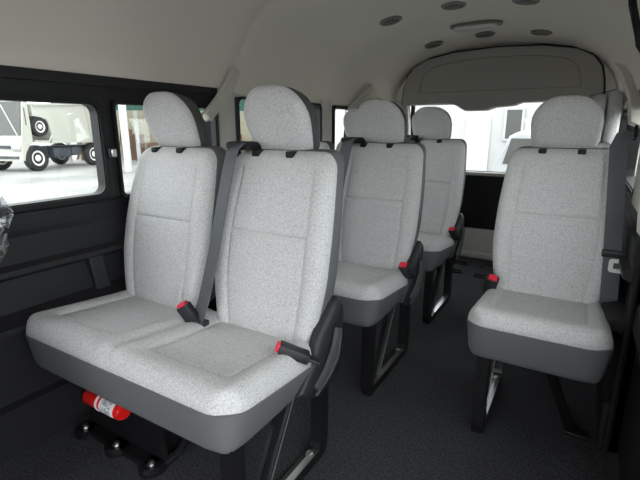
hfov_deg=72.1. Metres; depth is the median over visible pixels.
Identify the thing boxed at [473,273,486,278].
anchor
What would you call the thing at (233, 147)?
belt
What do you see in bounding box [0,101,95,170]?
truck
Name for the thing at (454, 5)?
ceiling vent
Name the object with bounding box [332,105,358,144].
window
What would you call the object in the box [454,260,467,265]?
anchor
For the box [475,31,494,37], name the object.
ceiling vent
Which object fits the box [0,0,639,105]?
ceiling
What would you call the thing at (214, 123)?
window
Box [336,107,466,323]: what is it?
seat
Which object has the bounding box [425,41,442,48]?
ceiling vent
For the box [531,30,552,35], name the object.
ceiling vent
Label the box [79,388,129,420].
canister
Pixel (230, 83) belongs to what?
belt
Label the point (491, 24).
recessed light
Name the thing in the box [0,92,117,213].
window
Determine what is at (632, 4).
trim
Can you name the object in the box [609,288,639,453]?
trim
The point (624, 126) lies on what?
window
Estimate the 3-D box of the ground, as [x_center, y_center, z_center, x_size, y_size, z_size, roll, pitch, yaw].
[-0.928,-2.794,17.867,100.000,0.100,110.000,8,16,30]
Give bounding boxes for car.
[492,131,531,171]
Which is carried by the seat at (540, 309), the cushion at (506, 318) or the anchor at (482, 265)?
the cushion at (506, 318)
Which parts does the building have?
door panel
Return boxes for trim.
[601,0,639,453]
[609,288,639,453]
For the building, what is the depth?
13.03 m
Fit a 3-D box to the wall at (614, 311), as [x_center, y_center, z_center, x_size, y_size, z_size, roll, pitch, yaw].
[1.426,-0.113,2.127,0.105,1.170,2.050,8,16,30]
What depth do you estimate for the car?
8.35 m
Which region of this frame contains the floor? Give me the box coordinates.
[0,256,619,479]
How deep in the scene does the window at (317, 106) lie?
2.06 m
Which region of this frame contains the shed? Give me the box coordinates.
[66,100,252,161]
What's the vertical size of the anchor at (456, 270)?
0.023 m
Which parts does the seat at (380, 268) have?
backrest, backrest, leg, rod, rail, headrest post, recliner lever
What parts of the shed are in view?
post, post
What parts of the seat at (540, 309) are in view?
leg, rod, rail, headrest post, backrest, headrest post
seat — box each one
[25,85,343,479]
[319,99,425,396]
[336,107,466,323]
[467,95,622,440]
[590,89,623,143]
[596,142,610,147]
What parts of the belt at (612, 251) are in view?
tongue plate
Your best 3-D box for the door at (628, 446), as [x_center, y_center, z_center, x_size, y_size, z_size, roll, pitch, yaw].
[0.665,0.240,0.760,0.090,1.160,1.145,8,16,30]
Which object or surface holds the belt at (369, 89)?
attached to the wall at (57, 256)
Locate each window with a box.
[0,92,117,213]
[110,100,219,197]
[234,96,321,156]
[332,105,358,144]
[411,106,505,172]
[619,109,629,131]
[626,125,639,196]
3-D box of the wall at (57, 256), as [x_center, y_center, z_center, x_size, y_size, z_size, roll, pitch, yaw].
[-0.729,0.015,1.622,0.105,1.170,5.150,8,16,30]
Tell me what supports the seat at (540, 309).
on the floor
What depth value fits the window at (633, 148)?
1.98 m
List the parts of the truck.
spare wheel frame, rail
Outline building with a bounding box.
[335,102,543,170]
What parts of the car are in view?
glass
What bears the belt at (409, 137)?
on the seat at (442, 230)
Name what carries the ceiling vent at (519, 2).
in the ceiling
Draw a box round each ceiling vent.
[379,16,401,25]
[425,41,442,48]
[441,1,466,9]
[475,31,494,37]
[512,0,539,4]
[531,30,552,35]
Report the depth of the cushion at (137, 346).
1.16 m
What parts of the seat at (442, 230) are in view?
backrest, leg, backrest, rod, rail, recliner lever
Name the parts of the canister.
printed panel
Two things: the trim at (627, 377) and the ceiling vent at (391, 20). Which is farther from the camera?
the ceiling vent at (391, 20)
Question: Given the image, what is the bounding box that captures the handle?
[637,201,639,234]
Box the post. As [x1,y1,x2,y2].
[118,105,132,171]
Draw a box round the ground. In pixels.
[0,142,137,204]
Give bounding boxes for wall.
[0,65,359,464]
[596,91,639,452]
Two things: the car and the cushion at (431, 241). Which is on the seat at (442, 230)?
the cushion at (431, 241)
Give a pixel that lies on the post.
(122, 108)
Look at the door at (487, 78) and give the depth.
3.20 m
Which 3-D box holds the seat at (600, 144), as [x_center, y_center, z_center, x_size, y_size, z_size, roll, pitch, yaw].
[1.173,-0.068,2.105,0.454,1.122,0.604,8,16,30]
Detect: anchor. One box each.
[453,269,462,273]
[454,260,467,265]
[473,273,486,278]
[479,264,492,268]
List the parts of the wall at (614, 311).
pillar trim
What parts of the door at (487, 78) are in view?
scuff plate, window sill, header panel, pillar trim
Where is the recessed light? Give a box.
[450,20,502,31]
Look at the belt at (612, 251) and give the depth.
1.44 m
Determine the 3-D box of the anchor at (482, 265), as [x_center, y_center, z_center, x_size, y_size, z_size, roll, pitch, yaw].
[1.236,0.197,3.235,0.120,0.023,0.024,8,16,30]
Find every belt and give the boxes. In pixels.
[195,141,261,326]
[201,66,240,145]
[340,137,364,188]
[343,84,372,136]
[406,135,418,141]
[599,63,639,302]
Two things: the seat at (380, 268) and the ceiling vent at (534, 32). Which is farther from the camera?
the ceiling vent at (534, 32)
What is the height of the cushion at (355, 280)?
0.097 m
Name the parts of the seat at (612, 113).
backrest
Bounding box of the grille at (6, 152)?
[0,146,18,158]
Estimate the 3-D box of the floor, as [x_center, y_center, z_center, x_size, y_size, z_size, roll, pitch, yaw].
[-0.026,0.707,1.397,1.690,0.060,5.200,8,16,30]
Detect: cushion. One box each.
[26,290,311,415]
[333,261,407,299]
[417,232,453,250]
[468,286,613,350]
[601,90,623,143]
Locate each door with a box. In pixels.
[395,44,624,260]
[617,303,639,479]
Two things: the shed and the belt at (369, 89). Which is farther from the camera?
the shed
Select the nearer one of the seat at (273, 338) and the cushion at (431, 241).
the seat at (273, 338)
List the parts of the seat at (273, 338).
headrest post, backrest, headrest post, headrest post, leg, backrest, rod, headrest post, rail, recliner lever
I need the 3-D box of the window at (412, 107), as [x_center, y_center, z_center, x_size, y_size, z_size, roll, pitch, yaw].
[1.296,-0.798,3.328,1.290,0.615,0.052,8,16,30]
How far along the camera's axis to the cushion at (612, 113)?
2.36 m
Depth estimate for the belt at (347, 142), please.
1.94 m
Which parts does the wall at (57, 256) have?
pillar trim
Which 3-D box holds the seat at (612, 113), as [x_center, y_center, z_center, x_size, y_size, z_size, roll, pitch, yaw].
[1.631,-0.520,2.589,0.160,0.692,0.400,8,16,30]

